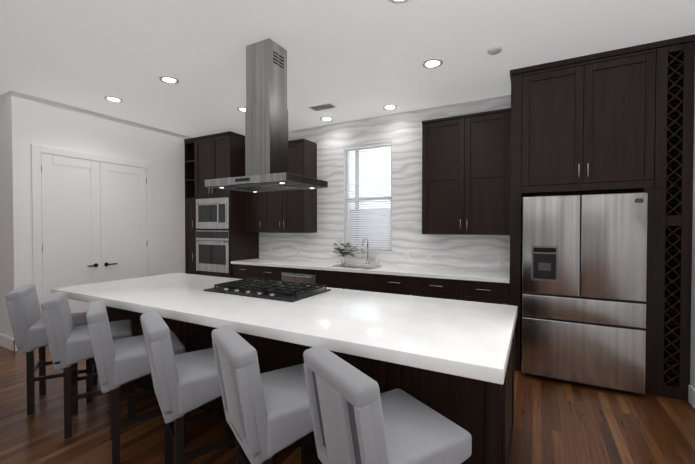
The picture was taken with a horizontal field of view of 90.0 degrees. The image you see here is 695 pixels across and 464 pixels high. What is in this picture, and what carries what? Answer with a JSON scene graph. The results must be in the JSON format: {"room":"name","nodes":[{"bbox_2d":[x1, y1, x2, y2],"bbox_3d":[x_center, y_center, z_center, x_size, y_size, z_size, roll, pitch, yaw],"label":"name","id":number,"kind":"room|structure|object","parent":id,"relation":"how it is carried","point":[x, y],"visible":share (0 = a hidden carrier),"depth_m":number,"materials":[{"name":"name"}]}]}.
{"room":"kitchen","nodes":[
{"label":"kitchen","id":0,"kind":"room"},
{"bbox_2d":[0,93,9,336],"bbox_3d":[-5.758,-0.139,5.151,3.990,3.050,0.150,0,1,28],"label":"wall","id":1,"kind":"structure","parent":0,"point":[4,291],"depth_m":4.19,"materials":[{"name":"paint"}]},
{"bbox_2d":[0,334,16,351],"bbox_3d":[-5.725,1.315,5.061,4.156,0.145,0.016,0,1,28],"label":"baseboard","id":2,"kind":"structure","parent":1,"relation":"attached to","point":[7,342],"depth_m":4.12,"materials":[{"name":"paint"}]},
{"bbox_2d":[6,90,192,338],"bbox_3d":[-3.281,-0.143,5.379,0.150,3.050,2.910,0,1,28],"label":"wall","id":3,"kind":"structure","parent":0,"point":[37,121],"depth_m":4.72,"materials":[{"name":"paint"}]},
{"bbox_2d":[31,144,152,313],"bbox_3d":[-3.440,0.158,4.861,0.068,2.465,1.500,0,1,28],"label":"double door","id":4,"kind":"structure","parent":3,"relation":"attached to","point":[92,218],"depth_m":4.72,"materials":[{"name":"paint"}]},
{"bbox_2d":[0,345,694,463],"bbox_3d":[-3.418,1.458,2.367,10.780,0.060,8.620,0,1,28],"label":"floor","id":5,"kind":"structure","parent":0,"point":[556,422],"depth_m":2.52,"materials":[{"name":"brown wood"}]},
{"bbox_2d":[5,284,97,415],"bbox_3d":[-2.461,0.935,2.937,0.527,0.969,0.450,-1,1,-31],"label":"stool","id":6,"kind":"object","parent":5,"relation":"on","point":[26,320],"visible":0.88,"depth_m":2.72,"materials":[{"name":"grey fabric"}]},
{"bbox_2d":[40,291,133,438],"bbox_3d":[-1.937,0.939,2.638,0.527,0.969,0.450,-1,1,-33],"label":"stool","id":7,"kind":"object","parent":5,"relation":"on","point":[70,345],"visible":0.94,"depth_m":2.42,"materials":[{"name":"grey fabric"}]},
{"bbox_2d":[86,300,186,463],"bbox_3d":[-1.405,0.944,2.320,0.527,0.969,0.450,-1,1,-36],"label":"stool","id":8,"kind":"object","parent":5,"relation":"on","point":[121,361],"visible":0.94,"depth_m":2.09,"materials":[{"name":"grey fabric"}]},
{"bbox_2d":[140,311,235,463],"bbox_3d":[-0.869,0.949,2.007,0.527,0.969,0.450,-1,1,-36],"label":"stool","id":9,"kind":"object","parent":5,"relation":"on","point":[183,383],"visible":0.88,"depth_m":1.80,"materials":[{"name":"grey fabric"}]},
{"bbox_2d":[184,131,258,277],"bbox_3d":[-2.204,-0.115,6.037,1.112,2.975,0.723,0,1,28],"label":"tall cabinet","id":10,"kind":"object","parent":5,"relation":"on","point":[218,239],"visible":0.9,"depth_m":5.73,"materials":[{"name":"black wood"}]},
{"bbox_2d":[211,326,321,463],"bbox_3d":[-0.339,0.953,1.690,0.527,0.969,0.450,-1,1,-34],"label":"stool","id":11,"kind":"object","parent":5,"relation":"on","point":[268,415],"visible":0.96,"depth_m":1.49,"materials":[{"name":"grey fabric"}]},
{"bbox_2d":[106,305,514,463],"bbox_3d":[-0.608,0.986,2.855,3.536,0.869,0.844,0,1,28],"label":"kitchen island","id":12,"kind":"object","parent":5,"relation":"on","point":[486,411],"depth_m":1.87,"materials":[{"name":"wood"}]},
{"bbox_2d":[52,273,517,384],"bbox_3d":[-0.703,0.523,2.673,3.570,0.060,1.190,0,1,28],"label":"island countertop","id":13,"kind":"structure","parent":12,"relation":"on","point":[472,340],"depth_m":2.04,"materials":[{"name":"white stone"}]},
{"bbox_2d":[204,278,331,300],"bbox_3d":[-0.667,0.465,2.897,0.920,0.048,0.530,0,1,28],"label":"cooktop","id":14,"kind":"object","parent":13,"relation":"in","point":[275,290],"depth_m":2.82,"materials":[{"name":"black metal"}]},
{"bbox_2d":[231,237,509,304],"bbox_3d":[0.059,0.735,4.847,4.032,1.312,0.682,0,1,28],"label":"base cabinet","id":15,"kind":"object","parent":5,"relation":"on","point":[475,285],"depth_m":4.36,"materials":[{"name":"black wood"}]},
{"bbox_2d":[332,241,357,264],"bbox_3d":[-0.055,0.293,5.029,0.446,0.357,0.251,0,1,28],"label":"potted plant","id":16,"kind":"object","parent":15,"relation":"on","point":[339,250],"visible":1,"depth_m":5.02,"materials":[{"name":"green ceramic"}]},
{"bbox_2d":[375,255,378,265],"bbox_3d":[0.410,0.394,4.843,0.060,0.160,0.070,0,1,28],"label":"soap dispenser","id":17,"kind":"object","parent":15,"relation":"on","point":[376,261],"visible":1,"depth_m":4.82,"materials":[{"name":"white plastic"}]},
{"bbox_2d":[303,345,471,463],"bbox_3d":[0.146,0.958,1.388,0.527,0.969,0.450,-1,1,-31],"label":"stool","id":18,"kind":"object","parent":5,"relation":"on","point":[357,416],"visible":1,"depth_m":1.26,"materials":[{"name":"grey"}]},
{"bbox_2d":[522,192,647,395],"bbox_3d":[2.292,0.536,3.496,0.930,1.750,0.872,0,1,28],"label":"fridge","id":19,"kind":"object","parent":5,"relation":"on","point":[584,274],"visible":1,"depth_m":3.10,"materials":[{"name":"grey metal"}]},
{"bbox_2d":[0,0,694,137],"bbox_3d":[-3.418,-1.652,2.320,10.780,0.060,8.620,0,1,28],"label":"ceiling","id":20,"kind":"structure","parent":0,"point":[351,60],"depth_m":3.08,"materials":[{"name":"paint"}]},
{"bbox_2d":[104,96,122,101],"bbox_3d":[-2.905,-1.648,4.317,0.196,0.006,0.196,0,1,28],"label":"recessed light","id":21,"kind":"object","parent":20,"relation":"in","point":[112,98],"visible":1,"depth_m":4.32,"materials":[{"name":"paint"}]},
{"bbox_2d":[159,76,178,83],"bbox_3d":[-1.926,-1.639,3.753,0.196,0.006,0.196,0,1,28],"label":"recessed light","id":22,"kind":"object","parent":20,"relation":"in","point":[169,79],"visible":1,"depth_m":3.74,"materials":[{"name":"paint"}]},
{"bbox_2d":[237,107,244,111],"bbox_3d":[-1.389,-1.654,4.702,0.196,0.006,0.196,0,1,28],"label":"recessed light","id":23,"kind":"object","parent":20,"relation":"in","point":[241,109],"visible":0.52,"depth_m":4.68,"materials":[{"name":"paint"}]},
{"bbox_2d":[205,38,327,192],"bbox_3d":[-0.718,-1.011,3.095,0.900,1.240,0.602,0,1,28],"label":"range hood","id":24,"kind":"object","parent":20,"relation":"hanging from","point":[266,139],"visible":1,"depth_m":2.99,"materials":[{"name":"metal"}]},
{"bbox_2d":[308,103,336,110],"bbox_3d":[-0.328,-1.651,4.604,0.340,0.009,0.180,0,1,28],"label":"ceiling vent","id":25,"kind":"object","parent":20,"relation":"in","point":[326,106],"visible":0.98,"depth_m":4.59,"materials":[{"name":"metal"}]},
{"bbox_2d":[320,117,332,120],"bbox_3d":[-0.307,-1.660,5.104,0.196,0.006,0.196,0,1,28],"label":"recessed light","id":26,"kind":"object","parent":20,"relation":"in","point":[326,118],"visible":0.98,"depth_m":5.08,"materials":[{"name":"paint"}]},
{"bbox_2d":[383,105,396,109],"bbox_3d":[0.563,-1.652,4.611,0.196,0.006,0.196,0,1,28],"label":"recessed light","id":27,"kind":"object","parent":20,"relation":"in","point":[389,107],"visible":1,"depth_m":4.61,"materials":[{"name":"paint"}]},
{"bbox_2d":[389,0,408,3],"bbox_3d":[0.360,-1.619,2.367,0.196,0.006,0.196,0,1,28],"label":"recessed light","id":28,"kind":"object","parent":20,"relation":"in","point":[398,1],"visible":1,"depth_m":2.44,"materials":[{"name":"paint"}]},
{"bbox_2d":[422,59,442,67],"bbox_3d":[0.827,-1.634,3.376,0.196,0.006,0.196,0,1,28],"label":"recessed light","id":29,"kind":"object","parent":20,"relation":"in","point":[432,63],"visible":1,"depth_m":3.37,"materials":[{"name":"paint"}]},
{"bbox_2d":[487,45,501,54],"bbox_3d":[1.310,-1.616,3.092,0.124,0.033,0.124,0,1,28],"label":"smoke detector","id":30,"kind":"object","parent":20,"relation":"attached to","point":[494,49],"visible":1,"depth_m":3.06,"materials":[{"name":"white plastic"}]},
{"bbox_2d":[259,95,510,271],"bbox_3d":[0.360,-0.139,5.130,6.790,3.050,0.120,0,1,28],"label":"wall","id":31,"kind":"structure","parent":0,"point":[402,131],"depth_m":4.87,"materials":[{"name":"tile"}]},
{"bbox_2d":[244,139,316,232],"bbox_3d":[-1.108,-0.697,5.628,1.215,1.410,0.382,0,1,28],"label":"upper cabinet","id":32,"kind":"object","parent":31,"relation":"attached to","point":[291,211],"visible":0.67,"depth_m":5.38,"materials":[{"name":"brown wood"}]},
{"bbox_2d":[344,141,391,252],"bbox_3d":[0.311,-0.494,5.149,0.782,1.582,0.114,0,1,28],"label":"window","id":33,"kind":"structure","parent":31,"relation":"in","point":[362,198],"depth_m":5.29,"materials":[{"name":"paint"}]},
{"bbox_2d":[345,142,391,251],"bbox_3d":[0.296,-0.494,5.123,0.756,1.564,0.036,0,1,28],"label":"window blind","id":34,"kind":"object","parent":33,"relation":"attached to","point":[365,231],"visible":0.88,"depth_m":5.11,"materials":[{"name":"paint"}]},
{"bbox_2d":[404,252,408,260],"bbox_3d":[0.818,0.338,4.817,0.072,0.115,0.007,0,1,28],"label":"electrical outlet","id":35,"kind":"object","parent":31,"relation":"attached to","point":[406,256],"visible":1,"depth_m":4.81,"materials":[{"name":"white plastic"}]},
{"bbox_2d":[426,253,430,261],"bbox_3d":[1.090,0.341,4.669,0.072,0.115,0.007,0,1,28],"label":"electrical outlet","id":36,"kind":"object","parent":31,"relation":"attached to","point":[428,257],"visible":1,"depth_m":4.67,"materials":[{"name":"white plastic"}]},
{"bbox_2d":[422,108,510,234],"bbox_3d":[1.454,-0.676,4.240,1.024,1.410,0.382,0,1,28],"label":"upper cabinet","id":37,"kind":"object","parent":31,"relation":"attached to","point":[466,159],"visible":0.98,"depth_m":4.09,"materials":[{"name":"brown wood"}]},
{"bbox_2d":[498,256,504,264],"bbox_3d":[1.881,0.347,4.241,0.072,0.115,0.007,0,1,28],"label":"electrical outlet","id":38,"kind":"object","parent":31,"relation":"attached to","point":[501,260],"visible":1,"depth_m":4.24,"materials":[{"name":"white plastic"}]},
{"bbox_2d":[521,42,656,197],"bbox_3d":[2.367,-1.013,3.550,1.028,1.246,0.717,0,1,28],"label":"upper cabinet","id":39,"kind":"object","parent":31,"relation":"attached to","point":[621,120],"depth_m":3.21,"materials":[{"name":"brown wood"}]},
{"bbox_2d":[690,77,694,388],"bbox_3d":[1.240,-0.058,-0.247,0.120,3.050,8.500,0,1,28],"label":"wall","id":40,"kind":"structure","parent":0,"point":[692,365],"depth_m":2.87,"materials":[{"name":"paint"}]},
{"bbox_2d":[688,385,694,407],"bbox_3d":[1.008,1.398,-0.512,0.016,0.145,7.775,0,1,28],"label":"baseboard","id":41,"kind":"structure","parent":40,"relation":"attached to","point":[691,395],"depth_m":2.85,"materials":[{"name":"paint"}]},
{"label":"outside","id":42,"kind":"structure","parent":0,"visible":0},
{"bbox_2d":[350,147,390,247],"bbox_3d":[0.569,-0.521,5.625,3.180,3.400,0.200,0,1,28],"label":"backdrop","id":43,"kind":"structure","parent":42,"point":[370,191],"depth_m":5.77,"materials":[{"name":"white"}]}
]}

